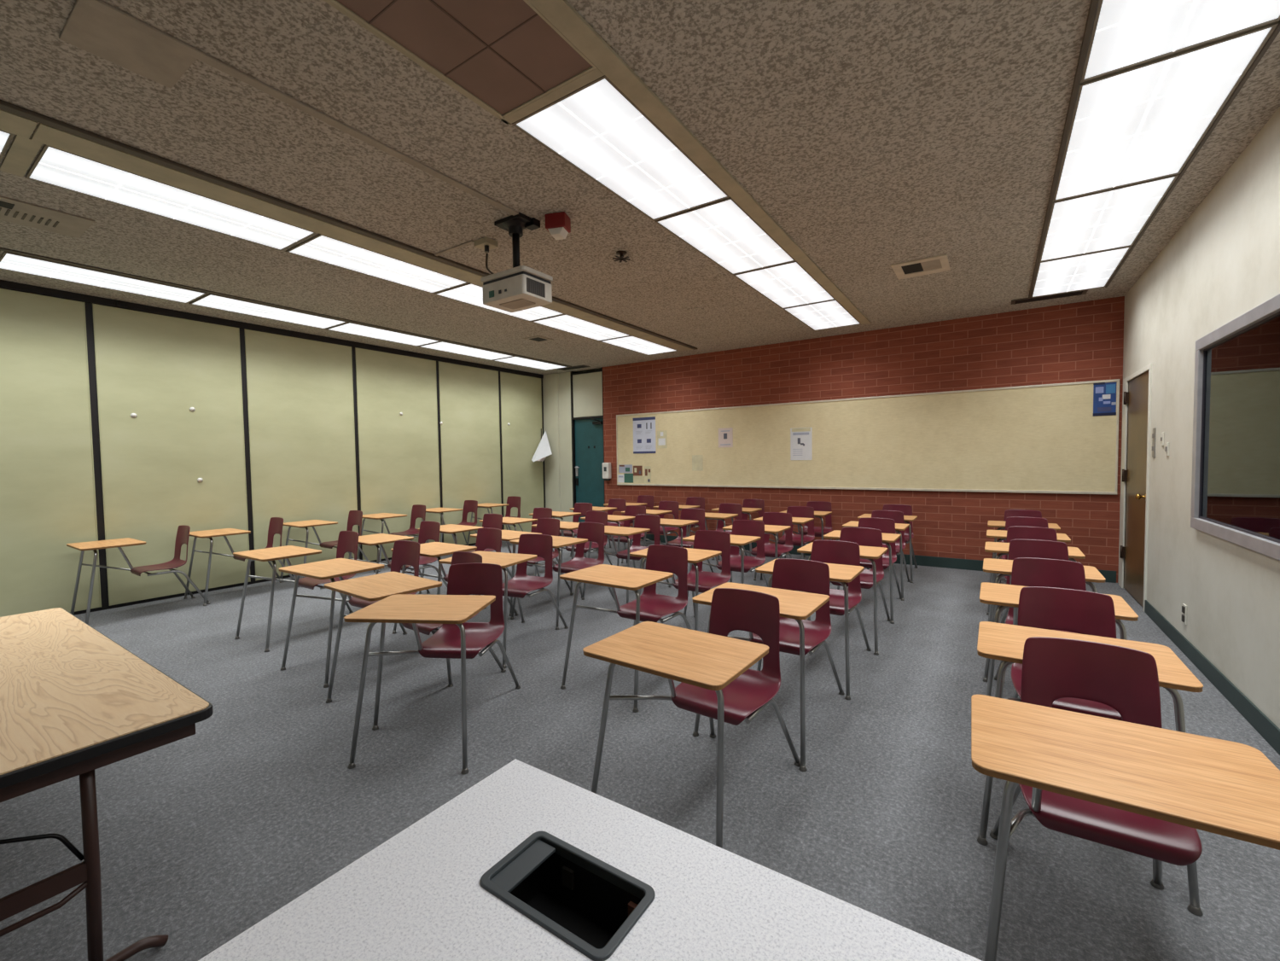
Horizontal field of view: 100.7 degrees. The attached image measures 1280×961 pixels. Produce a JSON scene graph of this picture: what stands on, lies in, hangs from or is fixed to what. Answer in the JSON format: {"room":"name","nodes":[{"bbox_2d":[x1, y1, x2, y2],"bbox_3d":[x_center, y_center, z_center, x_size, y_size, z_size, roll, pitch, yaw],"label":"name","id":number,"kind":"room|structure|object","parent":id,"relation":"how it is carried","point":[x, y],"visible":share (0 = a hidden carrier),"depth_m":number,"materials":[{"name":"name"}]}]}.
{"room":"classroom","nodes":[
{"label":"classroom","id":0,"kind":"room"},
{"bbox_2d":[0,288,543,616],"bbox_3d":[-4.147,-0.353,7.557,0.054,3.100,7.749,1,3,34],"label":"wall","id":1,"kind":"structure","parent":0,"point":[155,368],"depth_m":6.20,"materials":[{"name":"plastic"}]},
{"bbox_2d":[0,279,543,378],"bbox_3d":[-4.760,-1.897,6.593,0.095,0.070,10.010,1,3,34],"label":"trim","id":2,"kind":"structure","parent":1,"relation":"attached to","point":[3,284],"depth_m":6.28,"materials":[{"name":"black metal"}]},
{"bbox_2d":[69,542,475,615],"bbox_3d":[-4.731,1.258,6.731,0.037,0.034,10.010,1,3,34],"label":"trim","id":3,"kind":"structure","parent":1,"relation":"attached to","point":[469,544],"depth_m":5.94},
{"bbox_2d":[542,372,572,530],"bbox_3d":[-1.659,-0.531,10.648,0.690,3.205,0.052,1,3,34],"label":"wall","id":4,"kind":"structure","parent":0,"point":[555,386],"depth_m":10.61,"materials":[{"name":"paint"}]},
{"bbox_2d":[0,0,1279,374],"bbox_3d":[-1.039,-1.966,4.304,9.304,0.150,10.555,1,3,34],"label":"ceiling","id":5,"kind":"structure","parent":0,"point":[877,135],"depth_m":3.03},
{"bbox_2d":[0,134,42,176],"bbox_3d":[-3.436,-1.796,2.940,0.580,0.012,0.090,1,3,34],"label":"trim","id":6,"kind":"structure","parent":5,"relation":"attached to","point":[22,151],"depth_m":2.92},
{"bbox_2d":[0,195,94,238],"bbox_3d":[-4.303,-1.802,3.442,0.480,0.016,1.000,1,3,34],"label":"ceiling vent","id":7,"kind":"object","parent":5,"relation":"in","point":[11,210],"visible":1,"depth_m":3.66,"materials":[{"name":"metal"}]},
{"bbox_2d":[0,250,207,303],"bbox_3d":[-4.941,-1.855,4.933,0.580,0.014,1.310,1,3,34],"label":"recessed light","id":8,"kind":"object","parent":5,"relation":"in","point":[8,261],"visible":1,"depth_m":4.85,"materials":[{"name":"paint"}]},
{"bbox_2d":[58,0,196,88],"bbox_3d":[-2.100,-1.784,2.184,0.332,0.012,0.350,1,3,34],"label":"access panel","id":9,"kind":"object","parent":5,"relation":"attached to","point":[87,28],"visible":1,"depth_m":2.17,"materials":[{"name":"paint"}]},
{"bbox_2d":[25,144,316,250],"bbox_3d":[-3.027,-1.826,3.550,0.580,0.014,1.360,1,3,34],"label":"recessed light","id":10,"kind":"object","parent":5,"relation":"in","point":[54,166],"visible":0.99,"depth_m":3.42,"materials":[{"name":"paint"}]},
{"bbox_2d":[189,292,348,329],"bbox_3d":[-4.185,-1.911,6.062,0.580,0.014,1.370,1,3,34],"label":"recessed light","id":11,"kind":"object","parent":5,"relation":"in","point":[209,300],"visible":0.99,"depth_m":5.98,"materials":[{"name":"paint"}]},
{"bbox_2d":[0,247,570,366],"bbox_3d":[-3.922,-1.908,5.844,0.060,0.010,9.500,1,3,34],"label":"trim","id":12,"kind":"structure","parent":5,"relation":"attached to","point":[1,248],"depth_m":5.43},
{"bbox_2d":[78,0,518,215],"bbox_3d":[-2.153,-1.768,1.787,0.055,0.012,4.720,1,3,34],"label":"trim","id":13,"kind":"structure","parent":5,"relation":"attached to","point":[100,5],"depth_m":2.44,"materials":[{"name":"paint"}]},
{"bbox_2d":[0,99,697,351],"bbox_3d":[-1.904,-1.879,4.494,0.233,0.015,9.500,1,3,34],"label":"trim","id":14,"kind":"structure","parent":5,"relation":"attached to","point":[9,122],"depth_m":3.44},
{"bbox_2d":[285,233,468,293],"bbox_3d":[-2.257,-1.883,4.700,0.580,0.014,1.350,1,3,34],"label":"recessed light","id":15,"kind":"object","parent":5,"relation":"in","point":[319,247],"visible":0.98,"depth_m":4.59,"materials":[{"name":"paint"}]},
{"bbox_2d":[325,321,441,346],"bbox_3d":[-3.435,-1.967,7.183,0.580,0.014,1.290,1,3,34],"label":"recessed light","id":16,"kind":"object","parent":5,"relation":"in","point":[350,328],"visible":0.99,"depth_m":7.12,"materials":[{"name":"paint"}]},
{"bbox_2d":[330,0,596,117],"bbox_3d":[-0.823,-1.791,1.919,0.600,0.014,1.380,1,3,34],"label":"ceiling panel","id":17,"kind":"object","parent":5,"relation":"in","point":[506,55],"visible":1,"depth_m":2.19,"materials":[{"name":"brown"}]},
{"bbox_2d":[323,0,604,125],"bbox_3d":[-1.515,-1.739,0.901,0.622,0.015,3.955,1,3,34],"label":"trim","id":18,"kind":"structure","parent":5,"relation":"attached to","point":[596,73],"depth_m":2.44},
{"bbox_2d":[418,340,514,360],"bbox_3d":[-2.681,-2.023,8.308,0.580,0.014,1.380,1,3,34],"label":"recessed light","id":19,"kind":"object","parent":5,"relation":"in","point":[442,346],"visible":1,"depth_m":8.24,"materials":[{"name":"paint"}]},
{"bbox_2d":[434,282,564,321],"bbox_3d":[-1.496,-1.940,5.838,0.580,0.014,1.350,1,3,34],"label":"recessed light","id":20,"kind":"object","parent":5,"relation":"in","point":[470,293],"visible":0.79,"depth_m":5.76,"materials":[{"name":"paint"}]},
{"bbox_2d":[480,212,552,312],"bbox_3d":[-0.896,-1.577,3.846,0.450,0.596,0.310,1,3,34],"label":"projector","id":21,"kind":"object","parent":5,"relation":"hanging from","point":[519,288],"visible":1,"depth_m":3.77,"materials":[{"name":"white plastic"}]},
{"bbox_2d":[492,355,568,370],"bbox_3d":[-1.925,-2.080,9.437,0.580,0.014,1.300,1,3,34],"label":"recessed light","id":22,"kind":"object","parent":5,"relation":"in","point":[516,360],"visible":1,"depth_m":9.39,"materials":[{"name":"paint"}]},
{"bbox_2d":[545,211,570,239],"bbox_3d":[-0.583,-1.804,3.769,0.150,0.145,0.120,0,2,14],"label":"fire alarm","id":23,"kind":"object","parent":5,"relation":"attached to","point":[558,224],"visible":1,"depth_m":3.72,"materials":[{"name":"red plastic"}]},
{"bbox_2d":[531,314,629,341],"bbox_3d":[-0.734,-1.997,6.975,0.580,0.014,1.350,1,3,34],"label":"recessed light","id":24,"kind":"object","parent":5,"relation":"in","point":[568,323],"visible":0.98,"depth_m":6.92,"materials":[{"name":"paint"}]},
{"bbox_2d":[512,75,730,221],"bbox_3d":[-0.030,-1.850,3.102,0.600,0.014,1.350,1,3,34],"label":"recessed light","id":25,"kind":"object","parent":5,"relation":"in","point":[595,128],"visible":0.99,"depth_m":2.95,"materials":[{"name":"paint"}]},
{"bbox_2d":[599,335,676,354],"bbox_3d":[0.014,-2.053,8.091,0.580,0.014,1.300,1,3,34],"label":"recessed light","id":26,"kind":"object","parent":5,"relation":"in","point":[632,343],"visible":0.99,"depth_m":8.05,"materials":[{"name":"paint"}]},
{"bbox_2d":[527,0,870,324],"bbox_3d":[0.319,-1.849,2.983,0.108,0.016,9.460,1,3,34],"label":"trim","id":27,"kind":"structure","parent":5,"relation":"attached to","point":[561,14],"depth_m":2.69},
{"bbox_2d":[654,197,796,274],"bbox_3d":[0.737,-1.907,4.247,0.600,0.014,1.370,1,3,34],"label":"recessed light","id":28,"kind":"object","parent":5,"relation":"in","point":[721,230],"visible":0.98,"depth_m":4.13,"materials":[{"name":"paint"}]},
{"bbox_2d":[733,261,835,308],"bbox_3d":[1.513,-1.965,5.406,0.600,0.014,1.380,1,3,34],"label":"recessed light","id":29,"kind":"object","parent":5,"relation":"in","point":[787,285],"visible":0.98,"depth_m":5.32,"materials":[{"name":"paint"}]},
{"bbox_2d":[783,299,861,330],"bbox_3d":[2.269,-2.021,6.535,0.600,0.014,1.300,1,3,34],"label":"recessed light","id":30,"kind":"object","parent":5,"relation":"in","point":[829,314],"visible":0.99,"depth_m":6.48,"materials":[{"name":"paint"}]},
{"bbox_2d":[890,253,950,279],"bbox_3d":[2.587,-1.959,4.880,0.440,0.014,0.460,1,3,34],"label":"ceiling vent","id":31,"kind":"object","parent":5,"relation":"in","point":[937,264],"visible":1,"depth_m":4.86,"materials":[{"name":"paint"}]},
{"bbox_2d":[1030,245,1131,297],"bbox_3d":[4.213,-1.992,5.143,0.620,0.014,1.290,1,3,34],"label":"recessed light","id":32,"kind":"object","parent":5,"relation":"in","point":[1091,270],"visible":1,"depth_m":5.06,"materials":[{"name":"paint"}]},
{"bbox_2d":[1039,174,1178,261],"bbox_3d":[3.468,-1.937,4.031,0.620,0.014,1.350,1,3,34],"label":"recessed light","id":33,"kind":"object","parent":5,"relation":"in","point":[1113,218],"visible":0.98,"depth_m":3.91,"materials":[{"name":"paint"}]},
{"bbox_2d":[1028,0,1279,298],"bbox_3d":[1.979,-1.823,1.812,0.665,0.020,9.360,1,3,34],"label":"trim","id":34,"kind":"structure","parent":5,"relation":"attached to","point":[1093,5],"depth_m":2.75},
{"bbox_2d":[1053,20,1279,202],"bbox_3d":[2.698,-1.879,2.881,0.620,0.014,1.380,1,3,34],"label":"recessed light","id":35,"kind":"object","parent":5,"relation":"in","point":[1143,122],"visible":0.99,"depth_m":2.70,"materials":[{"name":"paint"}]},
{"bbox_2d":[1080,0,1279,82],"bbox_3d":[1.923,-1.821,1.723,0.620,0.014,1.370,1,3,34],"label":"recessed light","id":36,"kind":"object","parent":5,"relation":"in","point":[1125,34],"visible":1,"depth_m":2.15,"materials":[{"name":"paint"}]},
{"bbox_2d":[0,534,1279,960],"bbox_3d":[-0.992,1.365,4.439,9.304,0.100,10.555,1,3,34],"label":"floor","id":37,"kind":"structure","parent":0,"point":[204,835],"depth_m":2.49,"materials":[{"name":"carpet"}]},
{"bbox_2d":[0,607,213,960],"bbox_3d":[-2.413,1.068,1.935,2.136,0.733,0.776,1,3,34],"label":"folding table","id":38,"kind":"object","parent":37,"relation":"on","point":[74,701],"visible":1,"depth_m":1.59,"materials":[{"name":"brown wood"}]},
{"bbox_2d":[66,524,210,623],"bbox_3d":[-5.060,0.915,5.387,0.618,0.837,0.964,1,3,34],"label":"student desk","id":39,"kind":"object","parent":37,"relation":"on","point":[183,533],"visible":0.98,"depth_m":5.33,"materials":[{"name":"brown wood"}]},
{"bbox_2d":[183,517,300,605],"bbox_3d":[-4.571,0.879,6.117,0.618,0.837,0.964,1,3,34],"label":"student desk","id":40,"kind":"object","parent":37,"relation":"on","point":[276,525],"visible":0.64,"depth_m":5.97,"materials":[{"name":"wood"}]},
{"bbox_2d":[232,530,358,651],"bbox_3d":[-2.940,0.912,4.726,0.618,0.837,0.964,1,3,34],"label":"student desk","id":41,"kind":"object","parent":37,"relation":"on","point":[347,540],"visible":0.81,"depth_m":4.55,"materials":[{"name":"wood"}]},
{"bbox_2d":[279,510,376,581],"bbox_3d":[-4.043,0.839,6.906,0.618,0.837,0.964,1,3,34],"label":"student desk","id":42,"kind":"object","parent":37,"relation":"on","point":[355,517],"visible":0.68,"depth_m":6.87,"materials":[{"name":"wood"}]},
{"bbox_2d":[278,540,434,687],"bbox_3d":[-2.089,0.928,4.049,0.618,0.837,0.964,1,3,32],"label":"student desk","id":43,"kind":"object","parent":37,"relation":"on","point":[404,552],"visible":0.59,"depth_m":3.84,"materials":[{"name":"wood"}]},
{"bbox_2d":[356,504,426,571],"bbox_3d":[-3.528,0.799,7.728,0.618,0.837,0.964,1,3,34],"label":"student desk","id":44,"kind":"object","parent":37,"relation":"on","point":[418,510],"visible":0.67,"depth_m":7.76,"materials":[{"name":"metal"}]},
{"bbox_2d":[339,521,447,613],"bbox_3d":[-2.466,0.876,5.460,0.618,0.837,0.964,1,3,34],"label":"student desk","id":45,"kind":"object","parent":37,"relation":"on","point":[428,530],"visible":0.59,"depth_m":5.48,"materials":[{"name":"wood"}]},
{"bbox_2d":[323,551,506,730],"bbox_3d":[-1.433,0.941,3.481,0.618,0.837,0.964,1,3,37],"label":"student desk","id":46,"kind":"object","parent":37,"relation":"on","point":[375,587],"visible":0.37,"depth_m":3.29,"materials":[{"name":"wood"}]},
{"bbox_2d":[343,563,520,773],"bbox_3d":[-1.082,0.956,3.002,0.618,0.837,0.964,-1,2,6],"label":"student desk","id":47,"kind":"object","parent":37,"relation":"on","point":[456,638],"visible":1,"depth_m":2.92,"materials":[{"name":"metal"}]},
{"bbox_2d":[421,500,477,558],"bbox_3d":[-3.000,0.759,8.517,0.618,0.837,0.964,1,3,34],"label":"student desk","id":48,"kind":"object","parent":37,"relation":"on","point":[469,505],"visible":0.58,"depth_m":8.71,"materials":[{"name":"metal"}]},
{"bbox_2d":[390,527,518,634],"bbox_3d":[-1.642,0.890,4.813,0.618,0.837,0.964,1,3,34],"label":"student desk","id":49,"kind":"object","parent":37,"relation":"on","point":[487,538],"visible":0.37,"depth_m":4.79,"materials":[{"name":"wood"}]},
{"bbox_2d":[417,513,511,593],"bbox_3d":[-1.992,0.839,6.195,0.618,0.837,0.964,1,3,34],"label":"student desk","id":50,"kind":"object","parent":37,"relation":"on","point":[491,520],"visible":0.36,"depth_m":6.20,"materials":[{"name":"wood"}]},
{"bbox_2d":[467,495,523,543],"bbox_3d":[-2.472,0.720,9.305,0.618,0.837,0.964,1,3,34],"label":"student desk","id":51,"kind":"object","parent":37,"relation":"on","point":[512,501],"visible":0.46,"depth_m":9.48,"materials":[{"name":"metal"}]},
{"bbox_2d":[439,533,568,668],"bbox_3d":[-1.059,0.902,4.329,0.618,0.837,0.964,0,3,24],"label":"student desk","id":52,"kind":"object","parent":37,"relation":"on","point":[531,546],"visible":0.89,"depth_m":4.52,"materials":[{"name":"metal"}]},
{"bbox_2d":[479,507,558,575],"bbox_3d":[-1.520,0.803,6.926,0.618,0.837,0.964,1,3,34],"label":"student desk","id":53,"kind":"object","parent":37,"relation":"on","point":[538,512],"visible":0.28,"depth_m":7.09,"materials":[{"name":"wood"}]},
{"bbox_2d":[470,517,573,616],"bbox_3d":[-1.218,0.852,5.611,0.618,0.837,0.964,1,3,35],"label":"student desk","id":54,"kind":"object","parent":37,"relation":"on","point":[544,526],"visible":0.42,"depth_m":5.75,"materials":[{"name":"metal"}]},
{"bbox_2d":[509,522,615,629],"bbox_3d":[-0.706,0.863,5.172,0.618,0.837,0.964,1,3,35],"label":"student desk","id":55,"kind":"object","parent":37,"relation":"on","point":[594,532],"visible":0.85,"depth_m":5.32,"materials":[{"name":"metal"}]},
{"bbox_2d":[529,502,598,566],"bbox_3d":[-1.048,0.767,7.649,0.618,0.837,0.964,1,3,34],"label":"student desk","id":56,"kind":"object","parent":37,"relation":"on","point":[580,509],"visible":0.59,"depth_m":7.82,"materials":[{"name":"metal"}]},
{"bbox_2d":[531,511,612,595],"bbox_3d":[-0.744,0.815,6.351,0.618,0.837,0.964,1,3,34],"label":"student desk","id":57,"kind":"object","parent":37,"relation":"on","point":[590,516],"visible":0.53,"depth_m":6.46,"materials":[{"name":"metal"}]},
{"bbox_2d":[197,758,982,960],"bbox_3d":[0.141,1.011,0.402,1.350,0.904,0.660,1,3,34],"label":"desk","id":58,"kind":"object","parent":37,"relation":"on","point":[526,863],"visible":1,"depth_m":0.71,"materials":[{"name":"laminate"}]},
{"bbox_2d":[569,498,631,556],"bbox_3d":[-0.574,0.731,8.366,0.618,0.837,0.964,1,3,34],"label":"student desk","id":59,"kind":"object","parent":37,"relation":"on","point":[614,504],"visible":0.46,"depth_m":8.59,"materials":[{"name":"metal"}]},
{"bbox_2d":[580,505,646,565],"bbox_3d":[-0.263,0.779,7.070,0.618,0.837,0.964,1,3,34],"label":"student desk","id":60,"kind":"object","parent":37,"relation":"on","point":[631,511],"visible":0.59,"depth_m":7.15,"materials":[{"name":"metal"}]},
{"bbox_2d":[559,544,691,712],"bbox_3d":[-0.006,0.915,3.646,0.618,0.837,0.964,1,3,35],"label":"student desk","id":61,"kind":"object","parent":37,"relation":"on","point":[650,606],"visible":0.96,"depth_m":3.62,"materials":[{"name":"wood"}]},
{"bbox_2d":[581,514,671,603],"bbox_3d":[-0.116,0.827,5.842,0.618,0.837,0.964,1,3,34],"label":"student desk","id":62,"kind":"object","parent":37,"relation":"on","point":[642,523],"visible":0.66,"depth_m":5.88,"materials":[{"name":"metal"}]},
{"bbox_2d":[621,500,679,563],"bbox_3d":[0.235,0.744,7.777,0.618,0.837,0.964,1,3,34],"label":"student desk","id":63,"kind":"object","parent":37,"relation":"on","point":[665,507],"visible":0.59,"depth_m":7.95,"materials":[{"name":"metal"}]},
{"bbox_2d":[640,508,714,572],"bbox_3d":[0.474,0.791,6.516,0.618,0.837,0.964,1,3,34],"label":"student desk","id":64,"kind":"object","parent":37,"relation":"on","point":[688,516],"visible":0.71,"depth_m":6.62,"materials":[{"name":"metal"}]},
{"bbox_2d":[629,529,730,630],"bbox_3d":[0.430,0.877,4.424,0.618,0.837,0.964,1,3,35],"label":"student desk","id":65,"kind":"object","parent":37,"relation":"on","point":[707,544],"visible":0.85,"depth_m":4.57,"materials":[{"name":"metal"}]},
{"bbox_2d":[582,587,800,848],"bbox_3d":[0.292,0.965,2.297,0.618,0.837,0.964,1,3,36],"label":"student desk","id":66,"kind":"object","parent":37,"relation":"on","point":[718,682],"visible":0.98,"depth_m":2.19,"materials":[{"name":"metal"}]},
{"bbox_2d":[687,503,747,559],"bbox_3d":[1.069,0.756,7.189,0.618,0.837,0.964,1,3,34],"label":"student desk","id":67,"kind":"object","parent":37,"relation":"on","point":[725,510],"visible":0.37,"depth_m":7.38,"materials":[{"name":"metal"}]},
{"bbox_2d":[682,519,767,616],"bbox_3d":[0.905,0.840,5.165,0.618,0.837,0.964,1,3,34],"label":"student desk","id":68,"kind":"object","parent":37,"relation":"on","point":[743,532],"visible":0.78,"depth_m":5.32,"materials":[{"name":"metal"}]},
{"bbox_2d":[711,499,764,559],"bbox_3d":[1.550,0.719,7.925,0.618,0.837,0.964,1,3,34],"label":"student desk","id":69,"kind":"object","parent":37,"relation":"on","point":[748,505],"visible":0.44,"depth_m":8.12,"materials":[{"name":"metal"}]},
{"bbox_2d":[722,512,792,582],"bbox_3d":[1.391,0.804,5.891,0.618,0.837,0.964,1,3,34],"label":"student desk","id":70,"kind":"object","parent":37,"relation":"on","point":[775,522],"visible":0.74,"depth_m":6.05,"materials":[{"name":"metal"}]},
{"bbox_2d":[692,558,844,771],"bbox_3d":[0.791,0.928,3.040,0.618,0.837,0.964,1,3,35],"label":"student desk","id":71,"kind":"object","parent":37,"relation":"on","point":[799,636],"visible":0.75,"depth_m":3.08,"materials":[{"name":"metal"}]},
{"bbox_2d":[753,506,814,580],"bbox_3d":[1.875,0.768,6.613,0.618,0.837,0.964,1,3,34],"label":"student desk","id":72,"kind":"object","parent":37,"relation":"on","point":[800,514],"visible":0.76,"depth_m":6.77,"materials":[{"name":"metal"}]},
{"bbox_2d":[779,500,831,558],"bbox_3d":[2.359,0.732,7.335,0.618,0.837,0.964,1,3,34],"label":"student desk","id":73,"kind":"object","parent":37,"relation":"on","point":[821,508],"visible":0.63,"depth_m":7.50,"materials":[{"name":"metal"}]},
{"bbox_2d":[755,540,871,699],"bbox_3d":[1.280,0.892,3.766,0.618,0.837,0.964,1,3,34],"label":"student desk","id":74,"kind":"object","parent":37,"relation":"on","point":[842,558],"visible":0.61,"depth_m":3.89,"materials":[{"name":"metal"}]},
{"bbox_2d":[797,527,890,655],"bbox_3d":[1.772,0.856,4.482,0.618,0.837,0.964,1,3,34],"label":"student desk","id":75,"kind":"object","parent":37,"relation":"on","point":[869,540],"visible":0.59,"depth_m":4.61,"materials":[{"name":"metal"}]},
{"bbox_2d":[823,517,901,623],"bbox_3d":[2.236,0.820,5.212,0.618,0.837,0.964,1,3,34],"label":"student desk","id":76,"kind":"object","parent":37,"relation":"on","point":[887,526],"visible":0.53,"depth_m":5.33,"materials":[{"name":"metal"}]},
{"bbox_2d":[842,510,910,600],"bbox_3d":[2.692,0.783,5.946,0.618,0.837,0.964,1,3,34],"label":"student desk","id":77,"kind":"object","parent":37,"relation":"on","point":[898,516],"visible":0.47,"depth_m":6.09,"materials":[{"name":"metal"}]},
{"bbox_2d":[857,504,917,582],"bbox_3d":[3.164,0.747,6.688,0.618,0.837,0.964,1,3,34],"label":"student desk","id":78,"kind":"object","parent":37,"relation":"on","point":[909,518],"visible":0.32,"depth_m":6.83,"materials":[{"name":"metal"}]},
{"bbox_2d":[987,509,1060,582],"bbox_3d":[4.181,0.768,5.816,0.618,0.837,0.964,1,3,34],"label":"student desk","id":79,"kind":"object","parent":37,"relation":"on","point":[1008,513],"visible":0.21,"depth_m":6.01,"materials":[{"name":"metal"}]},
{"bbox_2d":[986,516,1070,615],"bbox_3d":[3.703,0.803,5.102,0.618,0.837,0.964,1,3,34],"label":"student desk","id":80,"kind":"object","parent":37,"relation":"on","point":[1013,520],"visible":0.28,"depth_m":5.29,"materials":[{"name":"metal"}]},
{"bbox_2d":[984,526,1085,622],"bbox_3d":[3.222,0.839,4.384,0.618,0.837,0.964,1,3,34],"label":"student desk","id":81,"kind":"object","parent":37,"relation":"on","point":[1013,532],"visible":0.25,"depth_m":4.56,"materials":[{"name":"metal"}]},
{"bbox_2d":[983,539,1105,682],"bbox_3d":[2.744,0.875,3.670,0.618,0.837,0.964,1,3,34],"label":"student desk","id":82,"kind":"object","parent":37,"relation":"on","point":[1018,548],"visible":0.23,"depth_m":3.85,"materials":[{"name":"wood"}]},
{"bbox_2d":[979,557,1138,696],"bbox_3d":[2.265,0.910,2.956,0.618,0.837,0.964,1,3,34],"label":"student desk","id":83,"kind":"object","parent":37,"relation":"on","point":[1026,571],"visible":0.37,"depth_m":3.13,"materials":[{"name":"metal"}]},
{"bbox_2d":[977,586,1203,916],"bbox_3d":[1.796,0.946,2.236,0.618,0.837,0.964,1,3,34],"label":"student desk","id":84,"kind":"object","parent":37,"relation":"on","point":[1042,611],"visible":0.5,"depth_m":2.19,"materials":[{"name":"metal"}]},
{"bbox_2d":[971,636,1279,960],"bbox_3d":[1.313,0.982,1.525,0.618,0.837,0.964,1,3,32],"label":"student desk","id":85,"kind":"object","parent":37,"relation":"on","point":[1133,784],"visible":1,"depth_m":1.37,"materials":[{"name":"wood"}]},
{"bbox_2d":[558,296,1124,582],"bbox_3d":[1.787,-0.495,8.511,9.154,3.210,0.250,1,3,34],"label":"wall","id":86,"kind":"structure","parent":0,"point":[1078,341],"depth_m":7.07,"materials":[{"name":"red brick"}]},
{"bbox_2d":[570,366,605,511],"bbox_3d":[-0.956,-0.530,10.314,0.790,3.210,0.205,1,3,34],"label":"trim","id":87,"kind":"structure","parent":86,"relation":"attached to","point":[572,373],"depth_m":10.41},
{"bbox_2d":[572,371,602,417],"bbox_3d":[-0.999,-1.646,10.218,0.740,0.830,0.040,1,3,34],"label":"transom panel","id":88,"kind":"object","parent":86,"relation":"attached to","point":[587,388],"depth_m":10.20,"materials":[{"name":"paint"}]},
{"bbox_2d":[574,418,604,522],"bbox_3d":[-0.990,-0.061,10.258,0.731,2.264,0.165,1,3,34],"label":"door","id":89,"kind":"structure","parent":86,"relation":"in","point":[589,434],"depth_m":10.28,"materials":[{"name":"teal paint"}]},
{"bbox_2d":[610,533,1116,582],"bbox_3d":[2.371,1.055,8.039,7.284,0.135,0.014,1,3,34],"label":"baseboard","id":90,"kind":"structure","parent":86,"relation":"attached to","point":[1110,576],"depth_m":6.98,"materials":[{"name":"green plastic"}]},
{"bbox_2d":[616,378,1119,494],"bbox_3d":[2.468,-0.524,7.882,6.965,1.290,0.036,1,3,34],"label":"tackboard","id":91,"kind":"object","parent":86,"relation":"attached to","point":[1045,438],"visible":1,"depth_m":7.12,"materials":[{"name":"fabric"}]},
{"bbox_2d":[632,416,656,453],"bbox_3d":[0.073,-0.805,9.463,0.480,0.640,0.004,1,3,34],"label":"poster","id":92,"kind":"object","parent":91,"relation":"attached to","point":[643,427],"visible":1,"depth_m":9.46,"materials":[{"name":"white paper"}]},
{"bbox_2d":[790,427,812,459],"bbox_3d":[2.404,-0.545,7.916,0.320,0.480,0.004,1,3,34],"label":"notice","id":93,"kind":"object","parent":91,"relation":"attached to","point":[800,438],"visible":1,"depth_m":7.92,"materials":[{"name":"paper"}]},
{"bbox_2d":[1093,382,1116,416],"bbox_3d":[5.248,-0.920,5.992,0.200,0.374,0.004,1,3,34],"label":"poster","id":94,"kind":"object","parent":91,"relation":"attached to","point":[1104,393],"visible":1,"depth_m":5.99,"materials":[{"name":"paper"}]},
{"bbox_2d":[1117,106,1279,728],"bbox_3d":[2.664,-0.233,1.731,0.150,3.210,10.055,1,3,34],"label":"wall","id":95,"kind":"structure","parent":0,"point":[1223,263],"depth_m":3.53,"materials":[{"name":"beige paint"}]},
{"bbox_2d":[1119,371,1148,607],"bbox_3d":[4.967,0.074,5.332,0.120,2.221,1.041,1,3,34],"label":"door","id":96,"kind":"structure","parent":95,"relation":"in","point":[1137,398],"depth_m":5.32,"materials":[{"name":"brown wood"}]},
{"bbox_2d":[1118,363,1151,611],"bbox_3d":[5.033,0.053,5.335,0.114,2.280,1.220,1,3,34],"label":"trim","id":97,"kind":"structure","parent":95,"relation":"attached to","point":[1149,368],"depth_m":5.68,"materials":[{"name":"paint"}]},
{"bbox_2d":[1144,599,1279,755],"bbox_3d":[2.246,1.340,1.282,0.012,0.115,8.715,1,3,34],"label":"baseboard","id":98,"kind":"structure","parent":95,"relation":"attached to","point":[1262,724],"depth_m":3.22,"materials":[{"name":"green plastic"}]},
{"bbox_2d":[1190,293,1279,560],"bbox_3d":[3.132,-0.262,2.536,0.088,1.300,2.765,1,3,34],"label":"window","id":99,"kind":"structure","parent":95,"relation":"in","point":[1236,478],"depth_m":3.08,"materials":[{"name":"glass"}]},
{"bbox_3d":[-4.763,-0.334,6.821,0.150,3.210,10.255,1,3,34],"label":"wall","id":100,"kind":"structure","parent":0,"visible":0},
{"bbox_2d":[84,302,108,607],"bbox_3d":[-5.574,-0.246,5.436,0.044,3.108,0.054,1,3,34],"label":"trim","id":101,"kind":"structure","parent":100,"relation":"attached to","point":[89,316],"depth_m":5.42,"materials":[{"name":"black metal"}]},
{"bbox_2d":[239,327,255,581],"bbox_3d":[-4.843,-0.300,6.528,0.044,3.108,0.054,1,3,34],"label":"trim","id":102,"kind":"structure","parent":100,"relation":"attached to","point":[241,330],"depth_m":6.51,"materials":[{"name":"black metal"}]},
{"bbox_2d":[351,346,362,559],"bbox_3d":[-4.092,-0.356,7.649,0.044,3.108,0.054,1,3,34],"label":"trim","id":103,"kind":"structure","parent":100,"relation":"attached to","point":[352,347],"depth_m":7.63,"materials":[{"name":"black metal"}]},
{"bbox_2d":[435,360,443,542],"bbox_3d":[-3.331,-0.413,8.786,0.044,3.108,0.054,1,3,34],"label":"trim","id":104,"kind":"structure","parent":100,"relation":"attached to","point":[437,362],"depth_m":8.77,"materials":[{"name":"black metal"}]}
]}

